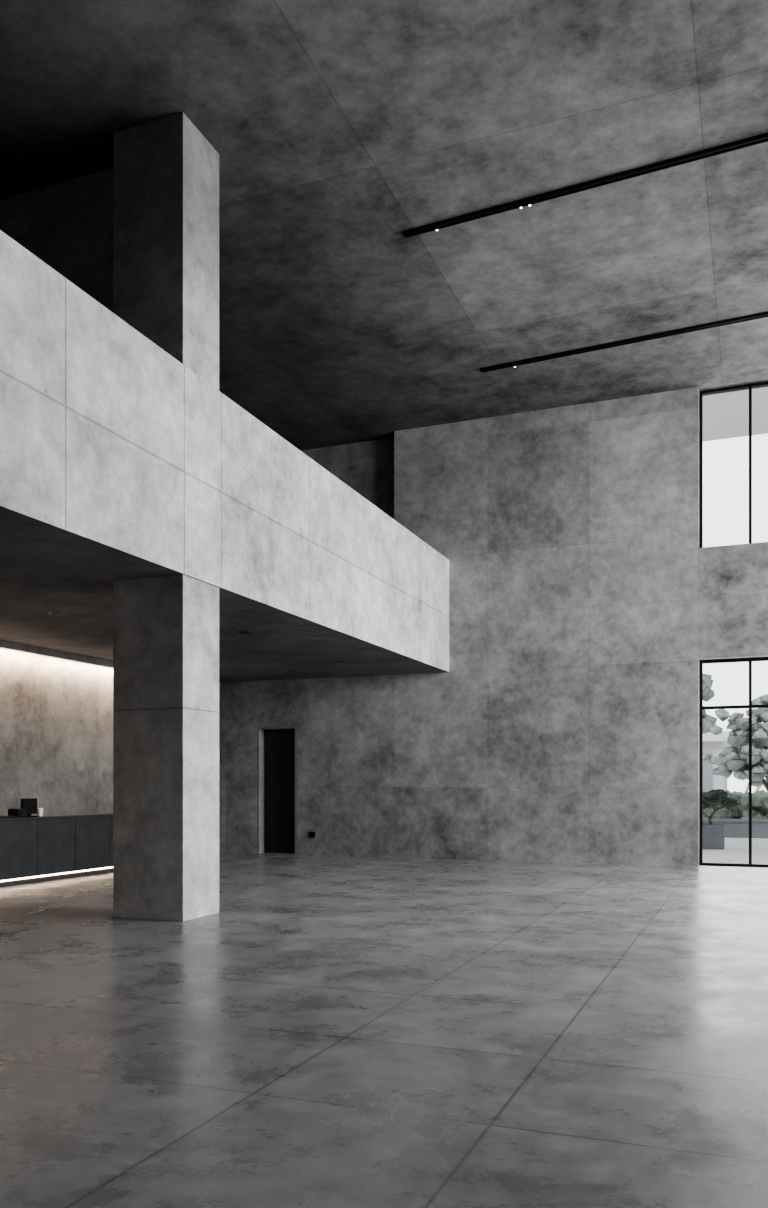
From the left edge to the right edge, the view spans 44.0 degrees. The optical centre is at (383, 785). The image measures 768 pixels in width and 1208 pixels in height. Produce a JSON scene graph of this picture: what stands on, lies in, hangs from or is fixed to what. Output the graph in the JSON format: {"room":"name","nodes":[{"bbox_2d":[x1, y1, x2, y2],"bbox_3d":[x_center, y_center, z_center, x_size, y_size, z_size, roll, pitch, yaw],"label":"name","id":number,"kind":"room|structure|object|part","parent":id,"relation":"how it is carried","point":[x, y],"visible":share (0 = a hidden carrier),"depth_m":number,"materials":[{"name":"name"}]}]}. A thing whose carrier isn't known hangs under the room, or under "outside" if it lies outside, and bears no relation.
{"room":"building lobby","nodes":[
{"label":"building lobby","id":0,"kind":"room"},
{"bbox_2d":[0,647,112,815],"bbox_3d":[-7.916,-2.585,7.345,0.300,7.770,24.500,0,0,21],"label":"wall","id":1,"kind":"structure","parent":0,"point":[56,714],"depth_m":14.39,"materials":[{"name":"concrete"}]},
{"bbox_2d":[0,168,112,311],"bbox_3d":[-4.329,-4.410,10.646,3.970,4.120,0.225,0,0,21],"label":"wall","id":2,"kind":"structure","parent":0,"point":[67,225],"depth_m":10.12,"materials":[{"name":"concrete"}]},
{"bbox_2d":[0,230,448,682],"bbox_3d":[-5.487,-3.030,6.554,4.800,2.000,24.200,0,0,21],"label":"mezzanine balcony","id":3,"kind":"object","parent":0,"point":[119,461],"depth_m":9.43,"materials":[{"name":"concrete"}]},
{"bbox_2d":[0,852,767,1207],"bbox_3d":[0.164,1.425,4.393,17.500,0.250,24.900,0,0,21],"label":"floor","id":4,"kind":"structure","parent":0,"point":[343,1031],"depth_m":4.83,"materials":[{"name":"concrete"}]},
{"bbox_2d":[0,812,112,887],"bbox_3d":[-5.450,0.860,11.373,0.572,0.880,9.220,0,0,21],"label":"reception desk","id":5,"kind":"object","parent":4,"relation":"on","point":[43,848],"depth_m":13.03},
{"bbox_2d":[0,816,19,817],"bbox_3d":[-5.031,0.407,12.460,0.300,0.023,0.370,0,0,21],"label":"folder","id":6,"kind":"object","parent":5,"relation":"on","point":[0,816],"visible":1,"depth_m":12.42,"materials":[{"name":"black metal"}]},
{"bbox_2d":[8,809,25,816],"bbox_3d":[-4.917,0.362,12.737,0.188,0.114,0.160,0,0,21],"label":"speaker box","id":7,"kind":"object","parent":5,"relation":"on","point":[11,812],"visible":0.84,"depth_m":12.67,"materials":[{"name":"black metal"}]},
{"bbox_2d":[21,798,38,816],"bbox_3d":[-4.839,0.294,12.948,0.180,0.249,0.260,0,0,21],"label":"monitor","id":8,"kind":"object","parent":5,"relation":"on","point":[30,804],"visible":0.88,"depth_m":12.92,"materials":[{"name":"black plastic"}]},
{"bbox_2d":[37,808,42,815],"bbox_3d":[-4.757,0.362,13.131,0.088,0.114,0.087,0,0,21],"label":"cup","id":9,"kind":"object","parent":5,"relation":"on","point":[39,810],"visible":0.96,"depth_m":13.10,"materials":[{"name":"white ceramic"}]},
{"bbox_2d":[113,112,218,920],"bbox_3d":[-2.184,-2.585,9.569,0.810,7.770,0.665,0,0,21],"label":"column","id":10,"kind":"structure","parent":4,"relation":"on","point":[166,172],"depth_m":9.29,"materials":[{"name":"concrete"}]},
{"bbox_2d":[0,0,767,450],"bbox_3d":[0.164,-6.620,4.393,17.500,0.300,24.900,0,0,21],"label":"ceiling","id":11,"kind":"structure","parent":0,"point":[337,129],"depth_m":10.00,"materials":[{"name":"concrete"}]},
{"bbox_2d":[402,133,767,237],"bbox_3d":[5.038,-6.433,8.868,10.611,0.074,0.077,0,0,25],"label":"ceiling track","id":12,"kind":"object","parent":11,"relation":"attached to","point":[762,138],"visible":1,"depth_m":10.17,"materials":[{"name":"black metal"}]},
{"bbox_2d":[480,311,767,372],"bbox_3d":[6.368,-6.433,12.454,10.753,0.074,0.073,0,0,25],"label":"ceiling track","id":13,"kind":"object","parent":11,"relation":"attached to","point":[763,314],"visible":1,"depth_m":13.77,"materials":[{"name":"black metal"}]},
{"bbox_2d":[219,387,767,865],"bbox_3d":[4.634,-2.585,15.798,17.500,7.770,0.400,0,0,21],"label":"wall","id":14,"kind":"structure","parent":0,"point":[586,603],"depth_m":16.38,"materials":[{"name":"concrete"}]},
{"bbox_2d":[0,640,219,686],"bbox_3d":[-7.569,-1.980,7.504,0.030,0.100,23.850,0,0,21],"label":"trim","id":15,"kind":"structure","parent":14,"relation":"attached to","point":[3,644],"depth_m":14.20,"materials":[{"name":"concrete"}]},
{"bbox_2d":[257,726,296,853],"bbox_3d":[-1.981,0.076,18.391,0.866,2.448,0.396,0,0,21],"label":"door frame","id":16,"kind":"structure","parent":14,"relation":"in","point":[260,730],"depth_m":18.36,"materials":[{"name":"black metal"}]},
{"bbox_2d":[264,729,294,852],"bbox_3d":[-1.984,0.100,18.384,0.762,2.392,0.115,0,0,21],"label":"door leaf","id":17,"kind":"structure","parent":14,"relation":"in","point":[279,744],"depth_m":18.41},
{"bbox_2d":[309,832,314,836],"bbox_3d":[-1.359,0.915,17.924,0.130,0.110,0.014,0,0,21],"label":"outlet plate","id":18,"kind":"object","parent":14,"relation":"attached to","point":[311,834],"visible":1,"depth_m":17.92,"materials":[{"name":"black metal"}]},
{"bbox_2d":[699,657,767,866],"bbox_3d":[7.448,-0.380,14.717,4.864,3.354,0.090,0,0,21],"label":"window","id":19,"kind":"structure","parent":14,"relation":"in","point":[750,706],"depth_m":15.44,"materials":[{"name":"black metal"}]},
{"bbox_3d":[7.448,-0.376,14.717,4.774,3.273,0.012,0,0,21],"label":"glass","id":20,"kind":"part","parent":19,"relation":"part of","materials":[{"name":"clear glass"}]},
{"bbox_2d":[699,381,767,547],"bbox_3d":[7.448,-5.165,14.717,4.864,2.604,0.090,0,0,21],"label":"window","id":21,"kind":"structure","parent":14,"relation":"in","point":[750,387],"depth_m":15.46,"materials":[{"name":"black metal"}]},
{"bbox_2d":[703,387,767,440],"bbox_3d":[5.108,-6.620,17.009,17.500,0.300,2.200,0,0,21],"label":"roof overhang","id":22,"kind":"object","parent":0,"point":[725,415],"visible":0.02,"depth_m":16.55,"materials":[{"name":"grey"}]},
{"label":"outside","id":23,"kind":"structure","parent":0,"visible":0},
{"bbox_2d":[703,838,767,863],"bbox_3d":[24.921,1.430,63.591,120.000,0.240,103.400,0,0,21],"label":"ground","id":24,"kind":"structure","parent":23,"point":[736,850],"depth_m":18.72,"materials":[{"name":"grey concrete"}]},
{"bbox_2d":[703,673,716,733],"bbox_3d":[11.564,-2.406,42.814,6.561,7.449,5.951,0,0,21],"label":"tree","id":25,"kind":"object","parent":24,"relation":"on","point":[709,721],"visible":0.02,"depth_m":42.00,"materials":[{"name":"green plant"}]},
{"bbox_2d":[703,731,731,791],"bbox_3d":[15.405,-0.745,54.109,8.400,4.110,9.200,0,0,21],"label":"building","id":26,"kind":"structure","parent":24,"relation":"on","point":[713,745],"depth_m":49.16,"materials":[{"name":"grey concrete"}]},
{"bbox_2d":[703,789,738,848],"bbox_3d":[6.876,0.682,19.864,1.027,1.236,0.656,0,0,21],"label":"planter","id":27,"kind":"object","parent":24,"relation":"on","point":[713,834],"visible":0.8,"depth_m":19.66,"materials":[{"name":"concrete"}]},
{"bbox_2d":[703,694,767,790],"bbox_3d":[11.823,-0.768,28.742,4.230,4.160,2.695,0,0,-2],"label":"tree","id":28,"kind":"object","parent":24,"relation":"on","point":[734,758],"visible":0.87,"depth_m":28.01,"materials":[{"name":"green plant"}]},
{"bbox_2d":[703,790,767,823],"bbox_3d":[11.573,0.724,24.363,8.859,1.443,1.237,0,0,21],"label":"hedge","id":29,"kind":"object","parent":24,"relation":"on","point":[759,798],"visible":0.34,"depth_m":24.96,"materials":[{"name":"green plant"}]},
{"bbox_2d":[703,818,767,837],"bbox_3d":[11.607,1.075,23.108,7.290,0.470,0.340,0,0,21],"label":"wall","id":30,"kind":"structure","parent":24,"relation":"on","point":[734,828],"depth_m":23.96,"materials":[{"name":"grey concrete"}]},
{"bbox_2d":[744,779,766,792],"bbox_3d":[12.769,0.282,30.869,2.250,2.062,0.900,0,0,21],"label":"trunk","id":31,"kind":"object","parent":24,"relation":"on","point":[747,786],"visible":0.08,"depth_m":30.96,"materials":[{"name":"white"}]}
]}

